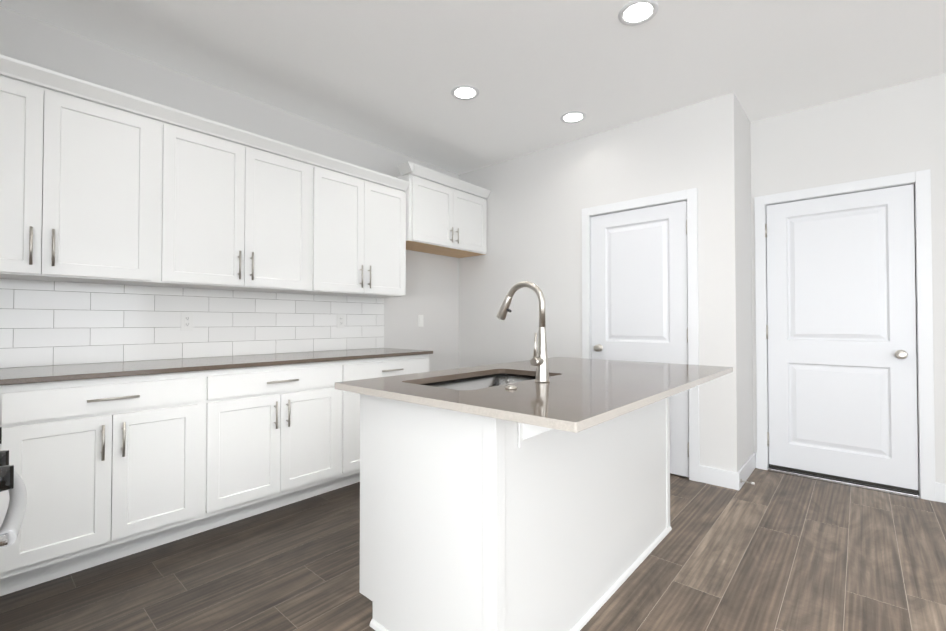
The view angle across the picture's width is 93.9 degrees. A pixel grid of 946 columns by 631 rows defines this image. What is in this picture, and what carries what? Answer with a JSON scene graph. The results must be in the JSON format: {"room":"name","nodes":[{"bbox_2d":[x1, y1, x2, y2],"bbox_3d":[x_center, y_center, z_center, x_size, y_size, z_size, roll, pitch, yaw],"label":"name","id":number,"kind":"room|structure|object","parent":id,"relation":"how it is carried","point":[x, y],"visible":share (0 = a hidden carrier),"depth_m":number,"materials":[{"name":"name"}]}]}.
{"room":"kitchen","nodes":[
{"label":"kitchen","id":0,"kind":"room"},
{"bbox_2d":[0,6,458,371],"bbox_3d":[-2.661,-0.195,1.984,0.120,2.740,7.720,-1,-1,41],"label":"wall","id":1,"kind":"structure","parent":0,"point":[431,296],"depth_m":3.23,"materials":[{"name":"white paint"}]},
{"bbox_2d":[0,54,163,285],"bbox_3d":[-2.155,-0.670,2.210,0.346,0.968,0.886,-1,-1,41],"label":"upper cabinet","id":2,"kind":"object","parent":1,"relation":"attached to","point":[99,184],"depth_m":2.18,"materials":[{"name":"white paint"}]},
{"bbox_2d":[0,279,383,367],"bbox_3d":[-1.834,0.049,2.826,0.007,0.448,3.118,-1,-1,41],"label":"tile backsplash","id":3,"kind":"structure","parent":1,"relation":"attached to","point":[45,323],"depth_m":2.73,"materials":[{"name":"white tile"}]},
{"bbox_2d":[181,312,193,329],"bbox_3d":[-1.827,0.038,2.823,0.008,0.115,0.070,-1,-1,41],"label":"electrical outlet","id":4,"kind":"object","parent":3,"relation":"attached to","point":[186,320],"visible":1,"depth_m":2.82,"materials":[{"name":"white plastic"}]},
{"bbox_2d":[337,314,344,327],"bbox_3d":[-1.095,0.046,3.658,0.008,0.115,0.070,-1,-1,41],"label":"electrical outlet","id":5,"kind":"object","parent":3,"relation":"attached to","point":[340,320],"visible":1,"depth_m":3.65,"materials":[{"name":"white plastic"}]},
{"bbox_2d":[157,106,315,293],"bbox_3d":[-1.564,-0.659,2.884,0.346,0.968,0.907,-1,-1,41],"label":"upper cabinet","id":6,"kind":"object","parent":1,"relation":"attached to","point":[238,207],"depth_m":2.73,"materials":[{"name":"white paint"}]},
{"bbox_2d":[314,154,407,297],"bbox_3d":[-0.983,-0.649,3.548,0.346,0.968,0.859,-1,-1,41],"label":"upper cabinet","id":7,"kind":"object","parent":1,"relation":"attached to","point":[361,212],"depth_m":3.40,"materials":[{"name":"white paint"}]},
{"bbox_2d":[418,315,422,326],"bbox_3d":[-0.512,0.051,4.335,0.010,0.115,0.070,-1,-1,41],"label":"light switch","id":8,"kind":"object","parent":1,"relation":"attached to","point":[420,320],"visible":1,"depth_m":4.33,"materials":[{"name":"white plastic"}]},
{"bbox_2d":[396,161,490,257],"bbox_3d":[-0.345,-0.949,4.210,0.440,0.644,1.090,-1,-1,41],"label":"upper cabinet","id":9,"kind":"object","parent":1,"relation":"attached to","point":[446,215],"visible":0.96,"depth_m":4.06,"materials":[{"name":"white paint"}]},
{"bbox_2d":[0,468,945,630],"bbox_3d":[0.507,1.203,0.570,6.720,0.100,9.800,-1,-1,41],"label":"floor","id":10,"kind":"structure","parent":0,"point":[770,551],"depth_m":2.00,"materials":[{"name":"brown wood"}]},
{"bbox_2d":[0,384,7,595],"bbox_3d":[-2.385,0.726,1.713,0.626,0.889,0.734,-1,-1,41],"label":"base cabinet","id":11,"kind":"object","parent":10,"relation":"on","point":[3,391],"depth_m":1.79,"materials":[{"name":"white paint"}]},
{"bbox_2d":[0,427,26,546],"bbox_3d":[-1.270,0.694,0.735,0.764,0.922,0.733,-1,-1,41],"label":"range","id":12,"kind":"object","parent":10,"relation":"on","point":[12,482],"visible":1,"depth_m":0.83,"materials":[{"name":"silver metal"}]},
{"bbox_2d":[4,372,207,594],"bbox_3d":[-1.903,0.735,2.263,0.626,0.889,0.729,-1,-1,41],"label":"base cabinet","id":13,"kind":"object","parent":10,"relation":"on","point":[110,461],"depth_m":2.03,"materials":[{"name":"white paint"}]},
{"bbox_2d":[0,348,431,387],"bbox_3d":[-1.591,0.282,2.612,0.644,0.024,3.122,-1,-1,41],"label":"countertop","id":14,"kind":"structure","parent":13,"relation":"on","point":[53,374],"depth_m":2.41,"materials":[{"name":"grey stone"}]},
{"bbox_2d":[208,360,343,529],"bbox_3d":[-1.390,0.744,2.849,0.626,0.889,0.828,-1,-1,41],"label":"base cabinet","id":15,"kind":"object","parent":10,"relation":"on","point":[276,435],"depth_m":2.61,"materials":[{"name":"white paint"}]},
{"bbox_2d":[344,356,428,486],"bbox_3d":[-0.848,0.753,3.468,0.626,0.889,0.818,-1,-1,41],"label":"base cabinet","id":16,"kind":"object","parent":10,"relation":"on","point":[386,366],"depth_m":3.07,"materials":[{"name":"white paint"}]},
{"bbox_2d":[360,381,707,630],"bbox_3d":[0.393,0.731,2.028,0.952,0.890,1.568,-1,-1,41],"label":"kitchen island","id":17,"kind":"object","parent":10,"relation":"on","point":[533,494],"depth_m":1.54,"materials":[{"name":"white paint"}]},
{"bbox_2d":[335,357,732,432],"bbox_3d":[0.403,0.273,1.977,1.020,0.024,1.671,-1,-1,41],"label":"island countertop","id":18,"kind":"structure","parent":17,"relation":"on","point":[561,394],"depth_m":1.56,"materials":[{"name":"grey stone"}]},
{"bbox_2d":[421,373,535,389],"bbox_3d":[0.060,0.391,1.842,0.420,0.215,0.715,-1,-1,41],"label":"sink","id":19,"kind":"object","parent":18,"relation":"in","point":[473,381],"depth_m":2.07,"materials":[{"name":"silver metal"}]},
{"bbox_2d":[496,281,549,389],"bbox_3d":[0.128,0.058,1.693,0.260,0.396,0.280,-1,-1,41],"label":"faucet","id":20,"kind":"object","parent":18,"relation":"on","point":[540,356],"depth_m":1.70,"materials":[{"name":"silver metal"}]},
{"bbox_2d":[0,0,945,174],"bbox_3d":[0.507,-1.637,0.615,6.720,0.100,9.800,-1,-1,41],"label":"ceiling","id":21,"kind":"structure","parent":0,"point":[390,74],"depth_m":2.65,"materials":[{"name":"white paint"}]},
{"bbox_2d":[451,85,478,99],"bbox_3d":[-0.055,-1.545,3.069,0.196,0.006,0.196,-1,-1,41],"label":"recessed light","id":22,"kind":"object","parent":21,"relation":"in","point":[464,92],"visible":1,"depth_m":3.06,"materials":[{"name":"white paint"}]},
{"bbox_2d":[560,111,585,122],"bbox_3d":[0.779,-1.540,3.436,0.196,0.006,0.196,-1,-1,41],"label":"recessed light","id":23,"kind":"object","parent":21,"relation":"in","point":[574,117],"visible":1,"depth_m":3.44,"materials":[{"name":"white paint"}]},
{"bbox_2d":[618,0,658,25],"bbox_3d":[0.850,-1.558,2.274,0.196,0.006,0.196,-1,-1,41],"label":"recessed light","id":24,"kind":"object","parent":21,"relation":"in","point":[635,12],"visible":1,"depth_m":2.27,"materials":[{"name":"white paint"}]},
{"bbox_2d":[459,92,740,471],"bbox_3d":[0.868,-0.165,3.945,2.605,2.740,0.120,-1,-1,41],"label":"wall","id":25,"kind":"structure","parent":0,"point":[538,201],"depth_m":3.75,"materials":[{"name":"white paint"}]},
{"bbox_2d":[591,201,688,476],"bbox_3d":[1.286,0.171,3.480,0.772,2.030,0.098,-1,-1,41],"label":"pantry door","id":26,"kind":"structure","parent":25,"relation":"in","point":[639,289],"depth_m":3.45,"materials":[{"name":"white paint"}]},
{"bbox_2d":[582,188,699,481],"bbox_3d":[1.322,0.139,3.531,0.913,2.119,0.137,-1,-1,41],"label":"door frame","id":27,"kind":"structure","parent":25,"relation":"attached to","point":[690,196],"depth_m":3.22,"materials":[{"name":"white paint"}]},
{"bbox_2d":[737,99,753,466],"bbox_3d":[2.047,-0.173,3.405,0.120,2.740,0.621,-1,-1,41],"label":"wall","id":28,"kind":"structure","parent":0,"point":[745,295],"depth_m":3.31,"materials":[{"name":"white paint"}]},
{"bbox_2d":[735,453,756,489],"bbox_3d":[2.019,1.134,3.240,0.028,0.120,0.634,-1,-1,41],"label":"baseboard","id":29,"kind":"structure","parent":28,"relation":"attached to","point":[745,471],"depth_m":3.17,"materials":[{"name":"white paint"}]},
{"bbox_2d":[750,73,945,483],"bbox_3d":[3.760,-0.191,2.238,3.995,2.740,0.120,-1,-1,41],"label":"wall","id":30,"kind":"structure","parent":0,"point":[896,129],"depth_m":3.05,"materials":[{"name":"white paint"}]},
{"bbox_2d":[765,184,918,493],"bbox_3d":[2.590,0.152,3.163,0.830,2.033,0.100,-1,-1,41],"label":"garage door","id":31,"kind":"structure","parent":30,"relation":"in","point":[842,362],"depth_m":3.14,"materials":[{"name":"white paint"}]},
{"bbox_2d":[754,169,935,500],"bbox_3d":[2.629,0.127,3.200,0.970,2.134,0.155,-1,-1,41],"label":"door frame","id":32,"kind":"structure","parent":30,"relation":"attached to","point":[920,181],"depth_m":2.92,"materials":[{"name":"white paint"}]},
{"bbox_2d":[935,482,945,502],"bbox_3d":[4.083,1.113,1.845,3.017,0.120,0.014,-1,-1,41],"label":"baseboard","id":33,"kind":"structure","parent":30,"relation":"attached to","point":[940,487],"depth_m":2.81,"materials":[{"name":"white paint"}]}
]}

